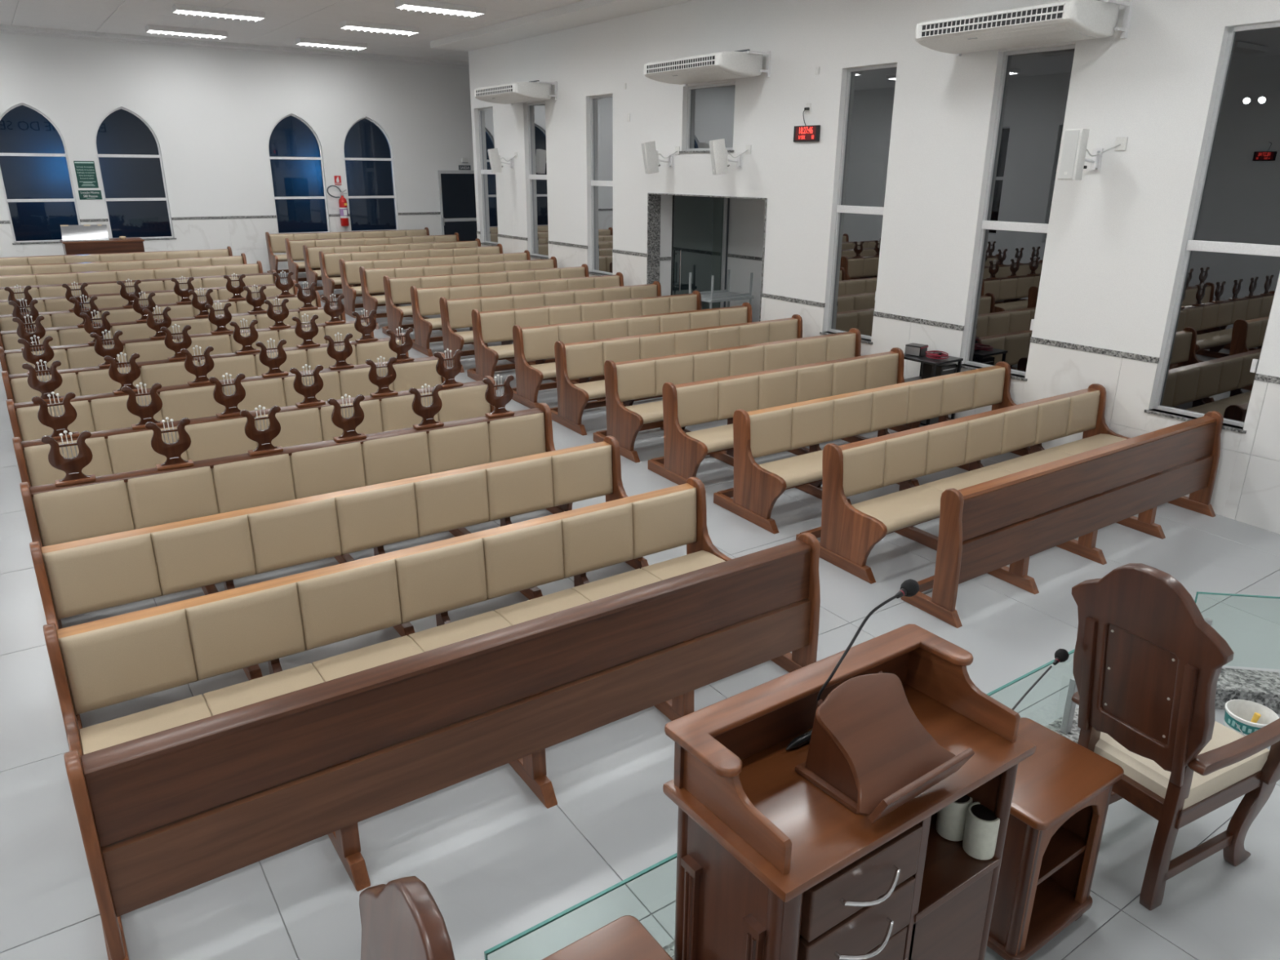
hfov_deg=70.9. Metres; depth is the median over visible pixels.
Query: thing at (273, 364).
stand
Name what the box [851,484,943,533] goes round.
seat cushion
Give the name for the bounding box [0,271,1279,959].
floor
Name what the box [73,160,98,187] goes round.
safety sign
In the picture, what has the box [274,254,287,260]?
seat cushion
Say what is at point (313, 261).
cushion
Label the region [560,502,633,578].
cushion
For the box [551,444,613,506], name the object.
cushion
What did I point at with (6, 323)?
cushion
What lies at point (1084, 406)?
cushion
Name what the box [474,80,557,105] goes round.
air conditioner
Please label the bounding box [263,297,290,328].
stand
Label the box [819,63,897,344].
window
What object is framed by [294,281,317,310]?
stand
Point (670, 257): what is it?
trim
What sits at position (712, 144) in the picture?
grille
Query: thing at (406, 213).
trim
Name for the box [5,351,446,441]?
pew
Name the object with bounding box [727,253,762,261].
trim
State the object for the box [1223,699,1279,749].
bowl
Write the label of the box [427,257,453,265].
cushion
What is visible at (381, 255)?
cushion
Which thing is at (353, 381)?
cushion
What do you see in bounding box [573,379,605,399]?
seat cushion
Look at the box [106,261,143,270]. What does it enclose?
cushion
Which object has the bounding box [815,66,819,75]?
wall plate
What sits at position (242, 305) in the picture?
cushion
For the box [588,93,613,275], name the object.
window
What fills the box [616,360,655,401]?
cushion
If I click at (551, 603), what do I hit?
seat cushion
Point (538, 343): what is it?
cushion
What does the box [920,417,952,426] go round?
shelf
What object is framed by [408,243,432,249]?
cushion
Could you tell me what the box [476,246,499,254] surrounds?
cushion
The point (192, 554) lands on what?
cushion
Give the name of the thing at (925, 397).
cushion
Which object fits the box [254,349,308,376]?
cushion
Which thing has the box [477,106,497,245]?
window
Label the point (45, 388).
stand
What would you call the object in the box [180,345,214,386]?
stand
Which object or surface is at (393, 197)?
window
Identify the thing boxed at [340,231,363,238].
cushion
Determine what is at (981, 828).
ceramic pot
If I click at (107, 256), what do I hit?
cushion
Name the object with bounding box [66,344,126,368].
cushion
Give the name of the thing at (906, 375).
wall socket
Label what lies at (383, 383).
stand
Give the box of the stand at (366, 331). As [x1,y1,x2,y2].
[351,309,377,342]
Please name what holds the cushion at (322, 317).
on the pew at (71, 335)
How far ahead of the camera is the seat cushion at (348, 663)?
4.42 m
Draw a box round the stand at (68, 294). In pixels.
[62,281,88,311]
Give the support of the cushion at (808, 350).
on the pew at (628, 380)
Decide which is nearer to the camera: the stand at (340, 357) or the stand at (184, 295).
the stand at (340, 357)
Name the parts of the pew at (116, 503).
panel, rail, panel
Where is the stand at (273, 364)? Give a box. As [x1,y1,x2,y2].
[255,338,288,377]
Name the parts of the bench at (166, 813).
panel, rail, panel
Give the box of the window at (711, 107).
[679,81,735,153]
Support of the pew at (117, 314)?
on the floor
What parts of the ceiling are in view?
panel, panel, panel, panel, panel, panel, panel, panel, panel, panel, panel, panel, panel, panel, panel, panel, panel, panel, panel, panel, panel, panel, panel, panel, panel, panel, panel, panel, panel, panel, panel, panel, panel, panel, panel, panel, panel, panel, panel, panel, panel, panel, panel, panel, panel, panel, panel, panel, panel, panel, panel, panel, panel, panel, panel, panel, panel, panel, panel, panel, panel, panel, panel, panel, panel, panel, panel, panel, panel, panel, panel, panel, panel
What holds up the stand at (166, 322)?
on the pew at (80, 355)
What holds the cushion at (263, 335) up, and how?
on the pew at (80, 355)
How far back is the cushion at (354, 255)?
15.90 m
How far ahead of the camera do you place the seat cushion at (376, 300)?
13.75 m
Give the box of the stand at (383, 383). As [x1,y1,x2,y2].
[364,355,398,397]
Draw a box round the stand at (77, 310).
[69,294,100,326]
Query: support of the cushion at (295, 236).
on the pew at (275, 242)
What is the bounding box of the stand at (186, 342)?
[160,324,193,360]
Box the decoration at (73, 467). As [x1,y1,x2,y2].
[40,430,96,486]
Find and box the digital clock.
[793,110,820,142]
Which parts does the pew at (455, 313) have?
panel, foot rail, rail, panel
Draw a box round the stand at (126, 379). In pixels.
[103,351,143,394]
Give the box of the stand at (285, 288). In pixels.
[272,270,294,297]
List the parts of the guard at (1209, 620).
post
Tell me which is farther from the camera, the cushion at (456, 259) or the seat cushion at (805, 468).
the cushion at (456, 259)
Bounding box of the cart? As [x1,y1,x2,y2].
[903,351,963,426]
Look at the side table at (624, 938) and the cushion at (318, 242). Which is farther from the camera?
the cushion at (318, 242)
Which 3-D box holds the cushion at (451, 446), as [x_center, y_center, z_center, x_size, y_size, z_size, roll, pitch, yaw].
[-1.366,-0.245,6.797,0.489,0.362,0.070,-13,20,-33]
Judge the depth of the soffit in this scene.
13.91 m
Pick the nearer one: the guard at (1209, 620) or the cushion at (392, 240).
the guard at (1209, 620)
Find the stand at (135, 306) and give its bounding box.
[128,291,157,322]
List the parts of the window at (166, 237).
sill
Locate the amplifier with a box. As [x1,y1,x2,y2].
[921,362,956,379]
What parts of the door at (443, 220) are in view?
frame, frame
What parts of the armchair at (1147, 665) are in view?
arm, leg, seat rail, panel, backrest, leg, seat rail, arm, leg, arm post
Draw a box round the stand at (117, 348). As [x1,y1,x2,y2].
[89,329,125,368]
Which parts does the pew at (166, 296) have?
rail, panel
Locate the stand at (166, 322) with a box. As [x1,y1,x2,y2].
[142,305,173,339]
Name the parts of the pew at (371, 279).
panel, foot rail, rail, panel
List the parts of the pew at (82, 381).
panel, rail, panel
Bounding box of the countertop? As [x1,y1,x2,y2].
[662,684,1035,902]
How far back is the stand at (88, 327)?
8.77 m
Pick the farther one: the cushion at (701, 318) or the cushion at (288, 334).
the cushion at (701, 318)
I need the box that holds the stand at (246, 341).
[229,318,260,354]
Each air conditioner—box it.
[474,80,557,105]
[644,48,771,86]
[915,0,1133,56]
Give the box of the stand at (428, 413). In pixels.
[408,383,444,429]
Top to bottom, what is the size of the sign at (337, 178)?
0.190 m
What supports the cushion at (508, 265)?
on the pew at (371, 279)
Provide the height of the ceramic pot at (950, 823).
0.122 m
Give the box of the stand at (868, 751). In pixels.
[795,671,974,822]
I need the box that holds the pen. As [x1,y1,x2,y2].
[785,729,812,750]
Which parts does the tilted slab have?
frame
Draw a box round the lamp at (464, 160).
[461,157,468,163]
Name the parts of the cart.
leg, leg, leg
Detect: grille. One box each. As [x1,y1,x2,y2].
[475,84,512,96]
[487,150,493,173]
[641,143,648,173]
[646,55,715,73]
[709,141,715,174]
[921,4,1063,36]
[1057,129,1079,179]
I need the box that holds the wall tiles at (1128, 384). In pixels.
[476,233,1279,533]
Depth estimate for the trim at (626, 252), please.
14.16 m
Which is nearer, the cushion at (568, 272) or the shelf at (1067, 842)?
the shelf at (1067, 842)
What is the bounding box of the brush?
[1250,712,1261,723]
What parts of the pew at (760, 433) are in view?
foot rail, panel, rail, panel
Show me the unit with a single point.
(913, 348)
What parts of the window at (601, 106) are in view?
frame, sill, frame, frame, pane, pane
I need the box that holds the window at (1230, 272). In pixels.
[1143,22,1279,433]
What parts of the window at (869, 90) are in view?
frame, sill, frame, pane, pane, frame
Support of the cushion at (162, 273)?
on the pew at (247, 268)
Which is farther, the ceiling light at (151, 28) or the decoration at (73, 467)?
the ceiling light at (151, 28)
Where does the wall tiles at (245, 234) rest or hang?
attached to the wall at (212, 114)
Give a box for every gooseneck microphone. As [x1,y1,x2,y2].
[808,578,919,743]
[1011,648,1069,710]
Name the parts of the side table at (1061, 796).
panel, corner post, board, frame, panel, corner post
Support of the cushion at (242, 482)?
on the pew at (116, 503)
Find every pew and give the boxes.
[0,246,232,266]
[0,253,246,275]
[0,261,262,287]
[0,270,276,300]
[0,280,297,315]
[0,290,321,331]
[0,303,346,350]
[0,315,373,374]
[1,333,408,403]
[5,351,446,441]
[12,375,496,487]
[19,402,573,628]
[29,435,648,729]
[43,476,731,757]
[265,226,429,273]
[284,232,459,288]
[302,238,480,293]
[318,243,502,306]
[338,249,530,318]
[359,256,557,328]
[382,263,588,336]
[409,271,623,356]
[439,280,661,373]
[466,290,701,390]
[511,302,751,408]
[550,314,802,435]
[593,328,861,462]
[648,347,921,484]
[713,361,1030,533]
[795,383,1131,583]
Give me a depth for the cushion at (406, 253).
16.42 m
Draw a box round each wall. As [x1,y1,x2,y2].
[0,33,474,256]
[468,0,1279,508]
[659,195,672,296]
[725,198,765,322]
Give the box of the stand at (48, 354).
[17,334,53,374]
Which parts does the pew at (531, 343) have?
panel, foot rail, rail, panel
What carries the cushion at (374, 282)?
on the pew at (371, 279)
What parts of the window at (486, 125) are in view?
frame, frame, pane, sill, pane, frame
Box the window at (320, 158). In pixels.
[268,113,329,233]
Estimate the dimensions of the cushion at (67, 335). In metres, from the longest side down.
0.489 x 0.362 x 0.070 m
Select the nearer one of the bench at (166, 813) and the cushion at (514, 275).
the bench at (166, 813)
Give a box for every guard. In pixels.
[484,648,1077,959]
[1194,591,1279,626]
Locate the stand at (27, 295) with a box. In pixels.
[4,284,32,314]
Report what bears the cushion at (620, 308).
on the pew at (496, 326)
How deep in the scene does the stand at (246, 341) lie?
8.60 m
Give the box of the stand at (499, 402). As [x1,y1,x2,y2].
[482,373,514,417]
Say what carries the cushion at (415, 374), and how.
on the pew at (108, 411)
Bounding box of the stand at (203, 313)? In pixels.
[188,287,213,317]
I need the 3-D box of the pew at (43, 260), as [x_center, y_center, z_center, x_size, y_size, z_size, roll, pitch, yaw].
[-8.559,-3.313,14.837,3.556,0.902,0.812,-13,23,-33]
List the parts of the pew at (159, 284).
rail, panel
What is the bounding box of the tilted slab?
[60,224,109,241]
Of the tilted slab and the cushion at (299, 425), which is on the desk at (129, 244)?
the tilted slab
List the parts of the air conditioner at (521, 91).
intake panel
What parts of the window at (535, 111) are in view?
frame, frame, pane, sill, pane, frame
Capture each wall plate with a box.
[626,113,630,121]
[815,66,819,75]
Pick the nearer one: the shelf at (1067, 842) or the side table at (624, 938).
the side table at (624, 938)
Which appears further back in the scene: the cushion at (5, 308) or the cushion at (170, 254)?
the cushion at (170, 254)
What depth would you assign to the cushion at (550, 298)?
12.51 m
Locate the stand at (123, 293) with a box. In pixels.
[116,278,143,307]
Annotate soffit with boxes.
[430,0,693,50]
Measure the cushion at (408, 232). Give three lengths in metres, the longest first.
0.474 x 0.362 x 0.070 m
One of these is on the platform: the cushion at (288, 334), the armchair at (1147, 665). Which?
the armchair at (1147, 665)
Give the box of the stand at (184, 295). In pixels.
[170,275,194,303]
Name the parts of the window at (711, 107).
frame, sill, frame, frame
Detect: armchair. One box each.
[359,875,454,959]
[1071,563,1279,911]
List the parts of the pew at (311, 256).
panel, foot rail, rail, panel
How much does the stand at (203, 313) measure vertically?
0.325 m
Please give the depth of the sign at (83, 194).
16.77 m
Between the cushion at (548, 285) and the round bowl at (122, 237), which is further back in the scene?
the round bowl at (122, 237)
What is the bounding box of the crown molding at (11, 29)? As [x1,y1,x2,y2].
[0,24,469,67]
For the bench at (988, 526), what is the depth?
6.41 m
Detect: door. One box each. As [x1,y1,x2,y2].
[437,170,476,235]
[671,195,729,309]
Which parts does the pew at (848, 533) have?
foot rail, panel, rail, panel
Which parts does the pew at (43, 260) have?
rail, panel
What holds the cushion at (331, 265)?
on the pew at (329, 262)
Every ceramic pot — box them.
[935,794,972,840]
[962,801,999,860]
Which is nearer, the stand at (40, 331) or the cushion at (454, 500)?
the cushion at (454, 500)
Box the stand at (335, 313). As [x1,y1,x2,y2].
[320,293,346,324]
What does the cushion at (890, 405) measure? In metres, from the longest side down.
0.491 x 0.362 x 0.070 m
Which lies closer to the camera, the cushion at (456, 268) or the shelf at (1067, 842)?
the shelf at (1067, 842)
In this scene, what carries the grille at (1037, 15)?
attached to the air conditioner at (1066, 20)
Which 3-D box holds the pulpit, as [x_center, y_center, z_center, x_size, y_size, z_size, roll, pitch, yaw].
[0.523,1.103,2.289,0.857,1.208,0.442,-13,23,-33]
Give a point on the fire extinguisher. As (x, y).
(344, 215)
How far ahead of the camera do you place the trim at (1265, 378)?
7.25 m
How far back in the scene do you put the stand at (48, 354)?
7.68 m
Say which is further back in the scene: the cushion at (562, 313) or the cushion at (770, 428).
the cushion at (562, 313)
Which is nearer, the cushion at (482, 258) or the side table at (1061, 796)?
the side table at (1061, 796)
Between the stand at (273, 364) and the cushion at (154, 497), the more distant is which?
the stand at (273, 364)
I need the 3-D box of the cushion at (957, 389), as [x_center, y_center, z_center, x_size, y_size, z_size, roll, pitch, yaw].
[3.066,-0.828,8.703,0.491,0.362,0.070,-13,20,-33]
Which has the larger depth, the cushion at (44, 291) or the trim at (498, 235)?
the trim at (498, 235)
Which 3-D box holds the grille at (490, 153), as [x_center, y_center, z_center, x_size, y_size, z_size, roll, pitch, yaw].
[-2.752,-5.850,16.510,0.008,0.400,0.136,-12,21,-9]
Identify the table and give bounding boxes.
[542,915,673,959]
[688,269,754,301]
[701,297,754,308]
[986,717,1124,959]
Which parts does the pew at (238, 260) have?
rail, panel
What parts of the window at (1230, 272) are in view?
frame, sill, frame, pane, pane, frame, frame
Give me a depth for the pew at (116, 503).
6.03 m
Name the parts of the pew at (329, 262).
panel, foot rail, rail, panel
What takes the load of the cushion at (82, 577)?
on the pew at (90, 575)
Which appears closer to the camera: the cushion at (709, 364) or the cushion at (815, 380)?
the cushion at (815, 380)
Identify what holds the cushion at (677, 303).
on the pew at (496, 326)
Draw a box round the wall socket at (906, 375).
[905,373,912,378]
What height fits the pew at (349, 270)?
0.902 m
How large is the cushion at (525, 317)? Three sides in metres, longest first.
0.480 x 0.362 x 0.070 m
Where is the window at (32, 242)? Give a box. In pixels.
[0,102,80,244]
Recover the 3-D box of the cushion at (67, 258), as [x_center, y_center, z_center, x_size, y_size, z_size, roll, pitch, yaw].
[-9.013,-3.456,14.566,0.492,0.362,0.070,-13,20,-33]
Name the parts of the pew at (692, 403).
panel, foot rail, rail, panel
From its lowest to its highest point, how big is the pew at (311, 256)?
0.902 m
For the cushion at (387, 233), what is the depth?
19.46 m
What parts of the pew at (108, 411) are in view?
panel, rail, panel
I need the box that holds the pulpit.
[662,623,1035,959]
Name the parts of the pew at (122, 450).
panel, rail, panel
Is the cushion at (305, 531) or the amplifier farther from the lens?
the amplifier
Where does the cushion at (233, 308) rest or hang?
on the pew at (117, 314)
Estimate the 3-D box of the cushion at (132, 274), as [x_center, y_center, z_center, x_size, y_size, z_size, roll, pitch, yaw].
[-7.420,-2.908,13.264,0.492,0.362,0.070,-13,20,-33]
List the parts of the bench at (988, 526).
foot rail, panel, rail, panel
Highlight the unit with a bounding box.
[904,342,928,356]
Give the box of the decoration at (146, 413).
[121,382,164,429]
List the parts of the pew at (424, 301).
panel, foot rail, rail, panel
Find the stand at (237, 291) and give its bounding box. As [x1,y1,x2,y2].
[223,273,245,300]
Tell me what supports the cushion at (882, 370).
on the pew at (692, 403)
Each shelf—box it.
[904,376,921,382]
[914,813,999,922]
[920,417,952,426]
[1036,826,1086,885]
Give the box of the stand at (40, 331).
[12,314,45,350]
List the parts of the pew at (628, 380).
panel, foot rail, rail, panel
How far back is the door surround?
13.70 m
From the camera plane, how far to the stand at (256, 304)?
10.45 m
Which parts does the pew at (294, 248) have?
panel, foot rail, rail, panel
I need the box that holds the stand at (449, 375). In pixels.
[433,348,462,387]
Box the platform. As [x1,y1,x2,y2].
[984,708,1279,959]
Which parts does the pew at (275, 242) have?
panel, foot rail, rail, panel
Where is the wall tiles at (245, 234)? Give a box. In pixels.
[0,214,441,272]
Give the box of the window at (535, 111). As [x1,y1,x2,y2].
[527,101,548,259]
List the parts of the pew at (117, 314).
rail, panel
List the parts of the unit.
panel, lid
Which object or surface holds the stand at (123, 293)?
on the pew at (117, 314)
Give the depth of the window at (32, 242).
16.34 m
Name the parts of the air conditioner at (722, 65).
intake panel, support rod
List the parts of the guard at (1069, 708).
post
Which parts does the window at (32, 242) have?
sill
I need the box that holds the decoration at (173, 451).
[145,417,194,470]
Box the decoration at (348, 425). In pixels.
[327,394,366,442]
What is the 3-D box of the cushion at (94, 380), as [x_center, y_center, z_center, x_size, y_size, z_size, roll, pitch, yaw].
[-4.715,-0.824,8.031,0.489,0.362,0.070,-13,20,-33]
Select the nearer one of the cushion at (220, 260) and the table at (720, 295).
the table at (720, 295)
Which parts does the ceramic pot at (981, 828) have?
lid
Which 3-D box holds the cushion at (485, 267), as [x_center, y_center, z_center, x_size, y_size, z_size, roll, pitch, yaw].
[-2.502,-3.476,15.173,0.480,0.362,0.070,-13,20,-33]
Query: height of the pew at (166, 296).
0.902 m
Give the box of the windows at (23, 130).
[0,105,476,240]
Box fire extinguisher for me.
[326,185,349,226]
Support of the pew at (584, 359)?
on the floor
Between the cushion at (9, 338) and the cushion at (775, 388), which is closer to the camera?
the cushion at (775, 388)
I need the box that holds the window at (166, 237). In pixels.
[94,106,176,240]
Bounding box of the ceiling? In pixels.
[0,0,583,61]
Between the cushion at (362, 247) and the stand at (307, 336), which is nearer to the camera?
the stand at (307, 336)
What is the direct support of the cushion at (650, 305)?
on the pew at (496, 326)
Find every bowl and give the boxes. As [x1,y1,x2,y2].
[119,235,125,239]
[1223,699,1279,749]
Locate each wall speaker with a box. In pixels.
[487,147,517,173]
[641,141,679,173]
[709,138,751,174]
[1057,128,1128,180]
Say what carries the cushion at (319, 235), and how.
on the pew at (275, 242)
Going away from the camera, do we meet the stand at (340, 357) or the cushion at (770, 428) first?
the cushion at (770, 428)
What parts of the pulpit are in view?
corner post, panel, corner post, drawer, drawer, handle, handle, door, door, panel, corner post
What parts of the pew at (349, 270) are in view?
panel, foot rail, rail, panel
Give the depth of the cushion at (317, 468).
6.22 m
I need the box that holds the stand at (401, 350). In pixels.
[386,326,413,362]
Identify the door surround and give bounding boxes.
[646,192,767,321]
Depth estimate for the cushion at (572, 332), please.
10.45 m
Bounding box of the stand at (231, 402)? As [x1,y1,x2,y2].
[208,373,245,417]
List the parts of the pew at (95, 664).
panel, rail, panel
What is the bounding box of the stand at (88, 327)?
[80,310,111,344]
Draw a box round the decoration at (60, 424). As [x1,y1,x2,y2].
[31,391,79,439]
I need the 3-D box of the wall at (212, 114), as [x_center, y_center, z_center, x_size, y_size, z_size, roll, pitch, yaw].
[-9.227,-5.697,17.566,16.060,5.530,0.220,-13,23,-33]
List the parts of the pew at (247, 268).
rail, panel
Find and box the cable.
[924,350,948,359]
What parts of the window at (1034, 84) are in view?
frame, sill, frame, pane, pane, frame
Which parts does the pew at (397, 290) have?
panel, foot rail, rail, panel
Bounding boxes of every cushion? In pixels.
[0,257,28,266]
[0,265,32,275]
[0,275,37,287]
[0,287,39,300]
[0,300,45,315]
[0,314,53,331]
[1,330,60,350]
[4,349,70,374]
[9,373,81,403]
[15,400,95,441]
[22,436,113,486]
[26,256,65,264]
[31,263,71,274]
[31,480,134,546]
[35,273,78,284]
[38,284,81,297]
[42,533,162,619]
[44,297,90,311]
[50,311,102,327]
[57,326,113,345]
[57,608,198,715]
[63,254,100,262]
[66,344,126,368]
[69,262,108,272]
[76,271,117,283]
[76,366,143,395]
[79,694,211,754]
[84,283,120,294]
[89,392,163,431]
[93,295,128,308]
[99,253,134,262]
[100,308,141,323]
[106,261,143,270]
[106,426,188,474]
[111,323,155,340]
[115,269,155,280]
[124,280,164,292]
[124,339,178,362]
[125,466,218,529]
[133,252,167,260]
[138,292,178,305]
[140,360,199,388]
[142,259,178,268]
[151,304,194,319]
[151,514,257,595]
[153,267,191,279]
[158,385,225,422]
[163,278,202,289]
[166,250,198,258]
[167,318,211,335]
[177,257,211,266]
[177,289,218,301]
[177,334,231,355]
[184,417,257,461]
[185,582,306,680]
[190,266,226,276]
[192,302,237,315]
[197,249,229,257]
[199,355,257,380]
[201,276,239,288]
[203,662,324,715]
[210,256,243,265]
[210,315,257,331]
[211,453,295,513]
[217,287,257,300]
[222,377,286,411]
[224,264,259,275]
[229,330,279,352]
[235,298,277,313]
[238,275,274,284]
[247,497,342,573]
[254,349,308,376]
[254,407,323,447]
[255,311,299,328]
[256,285,293,297]
[269,234,293,253]
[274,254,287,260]
[276,297,316,310]
[278,326,325,347]
[282,371,341,406]
[288,240,315,260]
[289,442,365,499]
[293,233,317,239]
[294,262,305,268]
[296,559,401,650]
[298,308,341,324]
[306,344,357,370]
[307,246,333,268]
[311,635,423,681]
[313,270,340,276]
[315,239,341,246]
[316,232,340,239]
[319,399,382,440]
[324,253,351,275]
[324,322,367,343]
[329,276,342,284]
[333,245,359,253]
[334,482,418,555]
[338,367,393,398]
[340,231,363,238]
[340,238,365,245]
[344,260,373,284]
[350,286,384,294]
[351,252,378,260]
[355,340,401,364]
[359,244,385,251]
[361,431,431,485]
[362,231,385,237]
[364,237,389,244]
[364,268,395,293]
[372,295,386,304]
[373,259,401,268]
[377,250,404,259]
[379,391,438,431]
[384,230,406,236]
[384,244,408,250]
[388,236,412,244]
[389,277,421,304]
[392,360,441,391]
[394,266,423,277]
[395,537,487,623]
[396,306,412,315]
[400,257,427,266]
[403,249,429,257]
[405,229,426,235]
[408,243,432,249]
[408,610,511,652]
[412,235,435,243]
[413,468,489,537]
[417,287,449,315]
[420,275,450,288]
[423,265,452,275]
[424,317,441,328]
[426,422,490,473]
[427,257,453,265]
[428,248,453,257]
[432,242,455,248]
[434,235,457,242]
[438,384,490,422]
[447,298,480,328]
[448,285,480,299]
[449,273,479,285]
[451,263,478,274]
[453,247,476,255]
[453,255,479,264]
[454,330,473,342]
[455,240,478,247]
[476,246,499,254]
[478,262,504,272]
[479,254,503,262]
[479,271,507,284]
[480,283,511,297]
[480,296,513,311]
[480,310,515,342]
[482,519,564,599]
[485,456,553,521]
[488,343,514,358]
[488,413,546,462]
[493,588,590,625]
[502,253,527,261]
[504,261,529,271]
[506,270,534,282]
[510,281,539,294]
[512,293,544,308]
[514,307,549,327]
[521,325,558,361]
[528,259,553,269]
[530,362,555,378]
[533,268,559,279]
[539,279,567,292]
[543,291,574,306]
[548,304,581,324]
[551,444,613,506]
[557,322,594,343]
[560,266,585,278]
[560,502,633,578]
[564,342,603,379]
[567,277,594,290]
[571,568,661,601]
[573,288,603,303]
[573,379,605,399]
[580,302,612,321]
[593,275,619,288]
[593,319,627,340]
[602,286,631,301]
[602,337,639,375]
[611,299,641,318]
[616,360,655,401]
[625,400,663,423]
[626,315,659,336]
[630,284,657,298]
[631,487,696,559]
[639,333,674,359]
[640,550,725,580]
[641,297,670,315]
[654,355,693,395]
[659,312,689,333]
[669,294,697,312]
[674,329,707,355]
[675,381,717,427]
[685,423,733,453]
[689,309,719,328]
[693,350,729,382]
[706,325,738,350]
[717,375,758,420]
[719,306,747,325]
[728,345,763,376]
[738,322,768,346]
[749,407,791,457]
[757,368,796,409]
[759,449,822,488]
[763,341,795,371]
[768,319,797,342]
[790,400,833,449]
[795,337,826,366]
[795,363,832,402]
[826,333,855,361]
[831,358,866,395]
[831,392,872,440]
[842,440,885,497]
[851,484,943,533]
[865,352,898,389]
[870,385,909,431]
[882,430,928,487]
[906,378,942,423]
[922,466,1014,491]
[924,421,968,475]
[940,373,975,416]
[964,412,1004,464]
[972,367,1004,408]
[989,448,1074,472]
[1000,404,1038,454]
[1034,397,1070,444]
[1048,433,1126,454]
[1065,390,1100,436]
[1093,720,1269,809]
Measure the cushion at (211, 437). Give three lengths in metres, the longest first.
0.489 x 0.362 x 0.070 m
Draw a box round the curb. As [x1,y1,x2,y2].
[662,667,1279,959]
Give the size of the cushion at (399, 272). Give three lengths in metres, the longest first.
0.480 x 0.362 x 0.070 m
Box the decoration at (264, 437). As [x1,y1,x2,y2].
[240,404,283,456]
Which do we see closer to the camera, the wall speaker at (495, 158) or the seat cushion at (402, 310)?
the seat cushion at (402, 310)
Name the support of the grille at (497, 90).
attached to the air conditioner at (521, 91)
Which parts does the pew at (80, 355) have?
panel, rail, panel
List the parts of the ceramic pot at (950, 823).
lid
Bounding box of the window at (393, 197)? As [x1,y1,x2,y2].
[343,116,398,231]
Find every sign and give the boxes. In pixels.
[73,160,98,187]
[78,190,102,199]
[333,175,341,185]
[458,164,471,169]
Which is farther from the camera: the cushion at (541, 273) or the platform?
the cushion at (541, 273)
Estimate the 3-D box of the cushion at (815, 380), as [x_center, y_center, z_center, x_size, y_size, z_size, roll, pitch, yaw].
[1.720,-0.947,8.901,0.495,0.362,0.070,-13,20,-33]
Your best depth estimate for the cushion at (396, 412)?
7.45 m
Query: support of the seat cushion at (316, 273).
on the pew at (311, 256)
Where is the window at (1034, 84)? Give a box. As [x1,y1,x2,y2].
[956,44,1075,381]
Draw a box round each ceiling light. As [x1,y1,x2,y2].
[145,24,227,39]
[171,3,265,22]
[294,37,367,50]
[338,20,419,35]
[394,0,485,17]
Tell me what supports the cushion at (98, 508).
on the pew at (116, 503)
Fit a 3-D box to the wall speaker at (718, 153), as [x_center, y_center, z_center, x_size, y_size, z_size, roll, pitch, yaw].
[1.145,-4.180,11.640,0.532,0.440,0.244,-5,20,-15]
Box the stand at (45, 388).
[22,360,64,403]
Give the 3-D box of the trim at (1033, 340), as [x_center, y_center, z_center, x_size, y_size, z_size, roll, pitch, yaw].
[4.218,-1.221,8.404,0.024,0.052,1.235,-13,23,-33]
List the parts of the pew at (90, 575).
panel, rail, panel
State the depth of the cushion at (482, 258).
16.11 m
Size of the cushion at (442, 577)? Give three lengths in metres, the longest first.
0.489 x 0.362 x 0.070 m
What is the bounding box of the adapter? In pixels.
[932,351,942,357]
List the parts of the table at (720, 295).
leg, leg, leg, leg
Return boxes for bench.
[63,532,820,959]
[901,410,1223,628]
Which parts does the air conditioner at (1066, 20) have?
intake panel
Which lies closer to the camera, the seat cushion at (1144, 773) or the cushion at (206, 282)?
the seat cushion at (1144, 773)
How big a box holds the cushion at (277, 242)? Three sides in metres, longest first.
0.474 x 0.362 x 0.070 m
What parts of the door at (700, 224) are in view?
frame, handle, frame, frame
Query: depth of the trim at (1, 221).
16.15 m
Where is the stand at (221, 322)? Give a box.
[204,301,233,333]
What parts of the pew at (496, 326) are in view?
panel, foot rail, rail, panel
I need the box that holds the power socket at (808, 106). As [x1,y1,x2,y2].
[804,103,811,114]
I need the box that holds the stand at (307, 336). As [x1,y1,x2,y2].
[291,313,319,347]
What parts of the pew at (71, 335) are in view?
panel, rail, panel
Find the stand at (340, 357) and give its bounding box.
[324,332,354,369]
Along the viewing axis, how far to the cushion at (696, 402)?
8.06 m
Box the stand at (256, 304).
[243,284,266,313]
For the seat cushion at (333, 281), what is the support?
on the pew at (329, 262)
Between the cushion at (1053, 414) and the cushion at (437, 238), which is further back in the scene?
the cushion at (437, 238)
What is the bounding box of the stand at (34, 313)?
[8,297,39,330]
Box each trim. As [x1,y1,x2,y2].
[0,220,10,223]
[80,218,108,222]
[171,215,276,220]
[328,213,350,216]
[398,212,440,215]
[497,234,528,240]
[547,240,587,248]
[612,248,647,257]
[659,256,671,260]
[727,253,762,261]
[761,293,824,307]
[873,311,964,330]
[1030,337,1159,363]
[1254,373,1279,384]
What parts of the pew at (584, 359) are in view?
panel, foot rail, rail, panel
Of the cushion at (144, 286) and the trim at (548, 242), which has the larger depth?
the trim at (548, 242)
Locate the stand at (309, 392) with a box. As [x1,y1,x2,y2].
[289,364,325,407]
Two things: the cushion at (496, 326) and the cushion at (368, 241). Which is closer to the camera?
the cushion at (496, 326)
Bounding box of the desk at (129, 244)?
[60,237,144,254]

